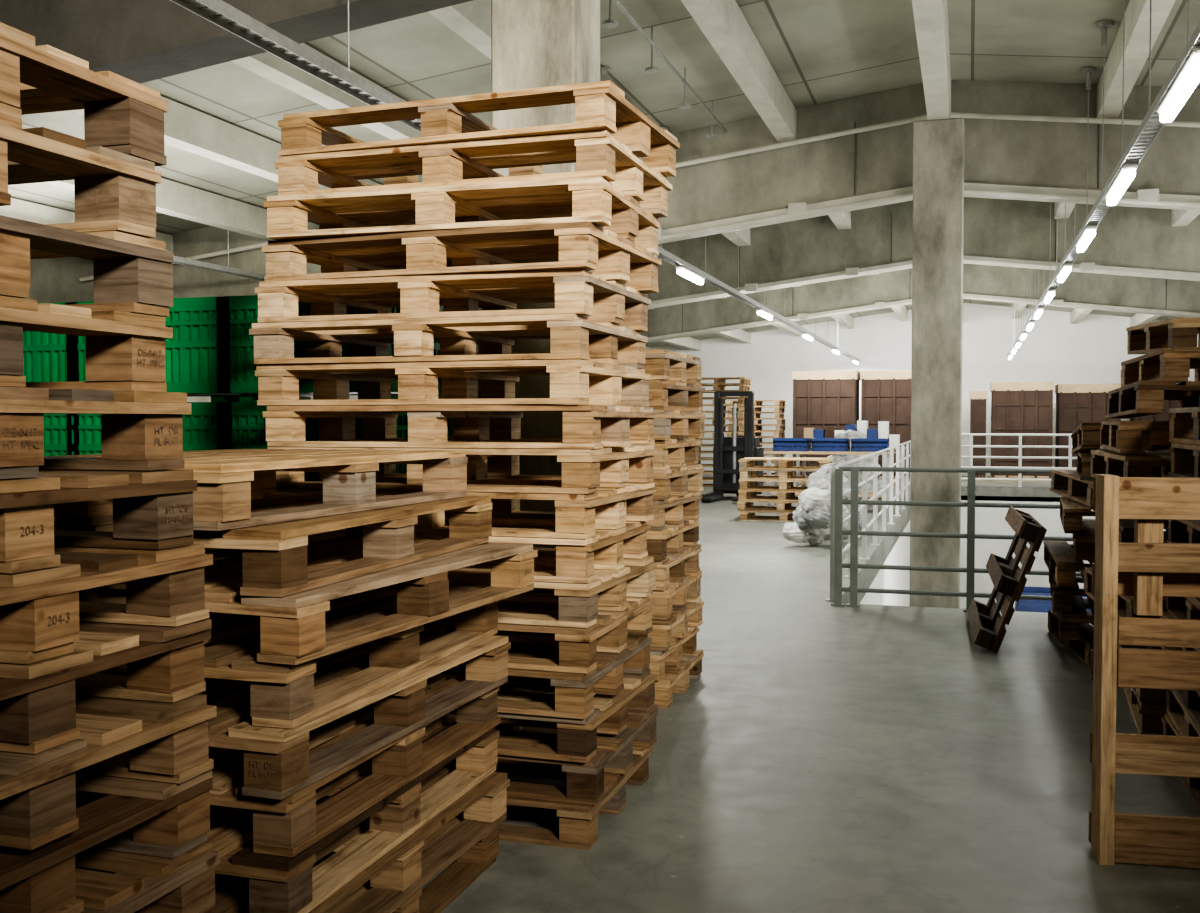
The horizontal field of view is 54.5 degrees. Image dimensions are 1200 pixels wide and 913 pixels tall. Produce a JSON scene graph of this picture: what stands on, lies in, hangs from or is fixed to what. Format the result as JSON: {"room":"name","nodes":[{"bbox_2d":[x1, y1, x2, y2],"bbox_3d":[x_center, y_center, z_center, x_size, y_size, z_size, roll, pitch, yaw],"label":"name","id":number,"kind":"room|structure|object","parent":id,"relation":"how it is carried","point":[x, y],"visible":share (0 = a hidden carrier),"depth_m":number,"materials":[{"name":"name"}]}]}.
{"room":"warehouse","nodes":[
{"label":"warehouse","id":0,"kind":"room"},
{"bbox_2d":[23,257,357,401],"bbox_3d":[-5.228,-0.716,15.277,0.200,3.281,36.000,1,2,18],"label":"wall","id":1,"kind":"structure","parent":0,"point":[53,280],"depth_m":12.73,"materials":[{"name":"paint"}]},
{"bbox_2d":[8,0,1199,346],"bbox_3d":[2.733,-2.883,12.689,16.500,1.209,36.000,1,2,18],"label":"ceiling","id":2,"kind":"structure","parent":0,"point":[820,51],"depth_m":8.89,"materials":[{"name":"concrete"}]},
{"bbox_2d":[173,229,265,280],"bbox_3d":[-1.592,-2.346,18.264,0.116,0.783,26.018,1,2,18],"label":"lights","id":3,"kind":"object","parent":2,"relation":"hanging from","point":[176,259],"visible":0.06,"depth_m":11.45,"materials":[{"name":"metal"}]},
{"bbox_2d":[0,0,471,83],"bbox_3d":[0.348,-2.243,5.173,16.500,1.827,0.300,1,2,18],"label":"girder","id":4,"kind":"object","parent":2,"relation":"attached to","point":[139,41],"visible":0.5,"depth_m":5.87,"materials":[{"name":"concrete"}]},
{"bbox_2d":[170,0,400,104],"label":"cable tray","id":5,"kind":"object","parent":2,"relation":"hanging from","point":[248,28],"depth_m":4.85,"materials":[{"name":"metal"}]},
{"bbox_2d":[0,0,1199,350],"bbox_3d":[3.033,-2.754,12.598,15.020,1.242,35.990,1,2,18],"label":"ceiling beams","id":6,"kind":"structure","parent":2,"relation":"attached to","point":[722,22],"depth_m":8.86,"materials":[{"name":"grey concrete"}]},
{"bbox_2d":[81,80,1199,301],"bbox_3d":[2.090,-2.296,10.675,16.500,2.057,0.460,1,2,18],"label":"girder","id":7,"kind":"object","parent":2,"relation":"attached to","point":[1000,155],"visible":0.37,"depth_m":10.40,"materials":[{"name":"concrete"}]},
{"bbox_2d":[79,112,1199,281],"bbox_3d":[2.020,-2.111,10.461,16.305,1.780,0.083,1,2,18],"label":"ceiling beam","id":8,"kind":"structure","parent":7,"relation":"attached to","point":[953,115],"depth_m":10.25,"materials":[{"name":"concrete"}]},
{"bbox_2d":[602,0,726,138],"bbox_3d":[0.365,-2.864,8.192,0.097,0.310,5.200,1,2,18],"label":"pipe","id":9,"kind":"object","parent":2,"relation":"attached to","point":[609,23],"visible":1,"depth_m":8.37,"materials":[{"name":"metal"}]},
{"bbox_2d":[657,218,859,363],"label":"lights","id":10,"kind":"object","parent":2,"relation":"hanging from","point":[684,269],"depth_m":14.21,"materials":[{"name":"metal"}]},
{"bbox_2d":[476,263,1199,352],"bbox_3d":[5.184,-2.643,20.441,16.500,1.957,0.460,1,2,18],"label":"girder","id":11,"kind":"object","parent":2,"relation":"attached to","point":[1081,290],"visible":0.55,"depth_m":20.27,"materials":[{"name":"concrete"}]},
{"bbox_2d":[478,197,1199,310],"bbox_3d":[3.644,-2.475,15.582,16.500,1.997,0.460,1,2,18],"label":"girder","id":12,"kind":"object","parent":2,"relation":"attached to","point":[1128,241],"visible":0.47,"depth_m":15.32,"materials":[{"name":"concrete"}]},
{"bbox_2d":[1007,0,1199,359],"bbox_3d":[5.866,-2.624,15.473,0.116,1.408,26.818,1,2,18],"label":"lights","id":13,"kind":"object","parent":2,"relation":"hanging from","point":[1188,78],"visible":0.87,"depth_m":7.10,"materials":[{"name":"metal"}]},
{"bbox_2d":[103,474,1199,912],"bbox_3d":[2.733,1.150,12.812,16.500,0.300,36.000,1,2,18],"label":"floor","id":14,"kind":"structure","parent":0,"point":[821,757],"depth_m":4.57,"materials":[{"name":"grey concrete"}]},
{"bbox_2d":[20,302,74,455],"bbox_3d":[-2.777,0.238,5.882,0.826,1.945,0.600,1,2,18],"label":"crates","id":15,"kind":"object","parent":14,"relation":"on","point":[47,357],"visible":0.05,"depth_m":5.50,"materials":[{"name":"plastic"}]},
{"bbox_2d":[0,22,219,912],"bbox_3d":[-1.476,0.318,2.035,1.333,2.020,0.873,1,2,18],"label":"pallet stack","id":16,"kind":"object","parent":14,"relation":"on","point":[139,738],"visible":1,"depth_m":2.08,"materials":[{"name":"brown wood"}]},
{"bbox_2d":[72,296,257,551],"bbox_3d":[-1.986,0.246,5.632,0.826,1.945,0.600,1,2,18],"label":"crates","id":17,"kind":"object","parent":14,"relation":"on","point":[195,355],"visible":0.08,"depth_m":5.26,"materials":[{"name":"plastic"}]},
{"bbox_2d":[44,449,537,912],"bbox_3d":[-0.872,0.643,3.201,1.040,1.298,1.333,1,2,18],"label":"pallet stack","id":18,"kind":"object","parent":14,"relation":"on","point":[339,793],"visible":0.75,"depth_m":2.97,"materials":[{"name":"brown wood"}]},
{"bbox_2d":[223,295,449,481],"bbox_3d":[-1.194,0.254,5.381,0.826,1.945,0.600,1,2,18],"label":"crates","id":19,"kind":"object","parent":14,"relation":"on","point":[246,423],"visible":0.07,"depth_m":5.17,"materials":[{"name":"plastic"}]},
{"bbox_2d":[249,80,679,849],"bbox_3d":[-0.459,0.033,4.271,1.357,2.454,0.866,1,2,18],"label":"pallet stack","id":20,"kind":"object","parent":14,"relation":"on","point":[466,237],"visible":0.7,"depth_m":3.99,"materials":[{"name":"brown wood"}]},
{"bbox_2d":[491,0,599,695],"bbox_3d":[-0.247,-0.512,5.467,0.400,3.470,0.400,1,2,18],"label":"concrete column","id":21,"kind":"structure","parent":14,"relation":"on","point":[535,43],"depth_m":5.26,"materials":[{"name":"grey concrete"}]},
{"bbox_2d":[438,349,704,708],"bbox_3d":[-0.144,0.337,6.135,1.263,1.731,0.867,1,2,18],"label":"pallet stack","id":22,"kind":"object","parent":14,"relation":"on","point":[676,391],"visible":0.34,"depth_m":5.90,"materials":[{"name":"brown wood"}]},
{"bbox_2d":[698,377,750,486],"bbox_3d":[2.564,-0.526,24.987,1.265,2.309,0.863,1,2,18],"label":"pallet stack","id":23,"kind":"object","parent":14,"relation":"on","point":[719,384],"visible":0.22,"depth_m":24.63,"materials":[{"name":"brown wood"}]},
{"bbox_2d":[701,391,763,501],"bbox_3d":[2.377,-0.195,20.595,0.800,1.915,2.246,1,2,18],"label":"forklift stacker","id":24,"kind":"object","parent":14,"relation":"on","point":[727,451],"visible":0.66,"depth_m":20.56,"materials":[{"name":"black paint"}]},
{"bbox_2d":[727,400,785,475],"bbox_3d":[3.677,-0.382,27.363,1.286,1.876,0.893,1,2,18],"label":"pallet stack","id":25,"kind":"object","parent":14,"relation":"on","point":[779,409],"visible":0.4,"depth_m":27.06,"materials":[{"name":"brown wood"}]},
{"bbox_2d":[737,457,832,521],"bbox_3d":[2.614,0.458,16.393,1.282,0.864,0.871,1,2,18],"label":"pallet stack","id":26,"kind":"object","parent":14,"relation":"on","point":[748,490],"visible":0.68,"depth_m":16.16,"materials":[{"name":"brown wood"}]},
{"bbox_2d":[782,487,847,545],"bbox_3d":[2.396,0.670,12.952,0.684,0.651,0.774,2,2,41],"label":"plastic bags","id":27,"kind":"object","parent":14,"relation":"on","point":[812,516],"visible":0.89,"depth_m":12.77},
{"bbox_2d":[792,370,860,475],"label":"door","id":28,"kind":"structure","parent":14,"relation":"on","point":[821,399],"depth_m":26.48,"materials":[{"name":"brown metal"}]},
{"bbox_2d":[792,463,861,530],"bbox_3d":[2.801,0.522,13.991,0.853,0.884,0.749,-1,2,-24],"label":"plastic bags","id":29,"kind":"object","parent":14,"relation":"on","point":[821,479],"visible":0.3,"depth_m":13.90},
{"bbox_2d":[765,450,894,513],"bbox_3d":[3.600,0.377,18.180,1.900,0.920,0.900,1,2,18],"label":"table","id":30,"kind":"object","parent":14,"relation":"on","point":[869,494],"visible":0.56,"depth_m":17.91,"materials":[{"name":"metal"}]},
{"bbox_2d":[773,438,889,451],"bbox_3d":[3.600,-0.186,18.163,1.750,0.195,0.400,1,2,18],"label":"crates","id":31,"kind":"object","parent":30,"relation":"on","point":[779,444],"visible":0.98,"depth_m":18.00,"materials":[{"name":"plastic"}]},
{"bbox_2d":[796,447,905,499],"bbox_3d":[4.566,0.284,21.230,1.900,0.920,0.900,1,2,18],"label":"table","id":32,"kind":"object","parent":14,"relation":"on","point":[797,455],"visible":0.23,"depth_m":21.09,"materials":[{"name":"metal"}]},
{"bbox_2d":[804,421,899,446],"bbox_3d":[4.577,-0.414,21.210,1.690,0.476,0.483,1,2,18],"label":"goods","id":33,"kind":"object","parent":32,"relation":"on","point":[882,431],"visible":0.52,"depth_m":21.05,"materials":[{"name":"cardboard"}]},
{"bbox_2d":[827,430,881,499],"bbox_3d":[4.292,0.175,19.617,1.197,1.222,1.111,1,2,18],"label":"sacks","id":34,"kind":"object","parent":14,"relation":"on","point":[838,459],"visible":0.18,"depth_m":19.29,"materials":[{"name":"white plastic"}]},
{"bbox_2d":[826,440,910,601],"bbox_3d":[4.354,0.348,17.049,0.100,1.045,17.000,1,2,18],"label":"guard railing","id":35,"kind":"object","parent":14,"relation":"on","point":[865,526],"visible":0.54,"depth_m":12.83,"materials":[{"name":"metal"}]},
{"bbox_2d":[860,370,910,482],"bbox_3d":[6.786,-0.691,26.788,1.500,2.530,1.060,1,2,18],"label":"container","id":36,"kind":"object","parent":14,"relation":"on","point":[885,395],"visible":0.42,"depth_m":26.32,"materials":[{"name":"brown metal"}]},
{"bbox_2d":[831,467,1092,611],"bbox_3d":[3.650,0.617,8.203,3.980,1.047,0.100,1,2,18],"label":"guard railing","id":37,"kind":"object","parent":14,"relation":"on","point":[854,503],"visible":0.57,"depth_m":8.61,"materials":[{"name":"metal"}]},
{"bbox_2d":[969,391,987,481],"bbox_3d":[8.823,-0.478,27.199,0.400,2.080,1.060,1,2,18],"label":"container","id":38,"kind":"object","parent":14,"relation":"on","point":[977,399],"visible":0.79,"depth_m":26.70,"materials":[{"name":"brown metal"}]},
{"bbox_2d":[967,506,1046,652],"bbox_3d":[2.615,0.759,7.543,0.406,0.803,1.226,0,2,16],"label":"pallet","id":39,"kind":"object","parent":14,"relation":"on","point":[988,629],"visible":1,"depth_m":7.26,"materials":[{"name":"brown wood"}]},
{"bbox_2d":[990,382,1053,481],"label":"door","id":40,"kind":"structure","parent":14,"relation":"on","point":[1016,407],"depth_m":26.51,"materials":[{"name":"brown metal"}]},
{"bbox_2d":[961,433,1101,486],"bbox_3d":[8.866,0.079,24.584,4.030,1.125,0.100,1,2,18],"label":"guard railing","id":41,"kind":"object","parent":14,"relation":"on","point":[1020,446],"visible":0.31,"depth_m":24.58,"materials":[{"name":"metal"}]},
{"bbox_2d":[1055,384,1120,466],"bbox_3d":[11.232,-0.543,26.853,1.350,2.230,1.060,1,2,18],"label":"container","id":42,"kind":"object","parent":14,"relation":"on","point":[1076,404],"visible":0.34,"depth_m":26.44,"materials":[{"name":"brown metal"}]},
{"bbox_2d":[1043,423,1171,668],"bbox_3d":[3.238,0.485,7.024,1.021,1.382,1.320,1,2,18],"label":"pallet stack","id":43,"kind":"object","parent":14,"relation":"on","point":[1069,620],"visible":0.36,"depth_m":6.64,"materials":[{"name":"brown wood"}]},
{"bbox_2d":[1083,318,1199,734],"bbox_3d":[2.926,0.279,5.552,1.054,1.884,1.307,1,2,18],"label":"pallet stack","id":44,"kind":"object","parent":14,"relation":"on","point":[1170,349],"visible":0.41,"depth_m":5.16,"materials":[{"name":"brown wood"}]},
{"bbox_2d":[1088,474,1199,868],"bbox_3d":[1.989,0.670,3.625,0.838,1.220,0.163,0,2,12],"label":"pallet","id":45,"kind":"object","parent":14,"relation":"on","point":[1148,569],"visible":1,"depth_m":3.62,"materials":[{"name":"brown wood"}]},
{"bbox_2d":[1130,400,1178,450],"bbox_3d":[12.757,-0.503,26.371,1.350,2.180,1.060,1,2,18],"label":"container","id":46,"kind":"object","parent":14,"relation":"on","point":[1168,404],"visible":0.02,"depth_m":25.91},
{"bbox_2d":[1160,407,1199,812],"bbox_3d":[2.607,0.538,4.287,0.847,1.442,1.267,1,2,18],"label":"pallet stack","id":47,"kind":"object","parent":14,"relation":"on","point":[1182,717],"visible":0.43,"depth_m":4.79,"materials":[{"name":"brown wood"}]},
{"bbox_2d":[631,303,1197,475],"bbox_3d":[8.197,-1.719,29.988,16.500,4.390,0.200,1,2,18],"label":"wall","id":48,"kind":"structure","parent":0,"point":[1092,350],"depth_m":29.61,"materials":[{"name":"white paint"}]},
{"bbox_2d":[858,496,1165,608],"bbox_3d":[6.260,2.490,16.458,4.350,2.800,17.400,1,2,18],"label":"wall","id":49,"kind":"structure","parent":0,"point":[988,520],"depth_m":24.47,"materials":[{"name":"white paint"}]},
{"bbox_3d":[6.109,3.954,16.025,7.950,0.100,20.000,1,2,18],"label":"floor","id":50,"kind":"structure","parent":0,"visible":0},
{"bbox_2d":[909,118,963,608],"bbox_3d":[2.831,0.661,9.827,0.400,6.860,0.400,1,2,18],"label":"concrete column","id":51,"kind":"structure","parent":50,"relation":"on","point":[938,145],"depth_m":9.59,"materials":[{"name":"grey concrete"}]},
{"bbox_2d":[1015,586,1090,612],"bbox_3d":[7.277,2.987,18.774,1.100,1.655,0.800,1,2,18],"label":"crates","id":52,"kind":"object","parent":50,"relation":"on","point":[1043,606],"visible":0.04,"depth_m":18.50,"materials":[{"name":"plastic"}]}
]}

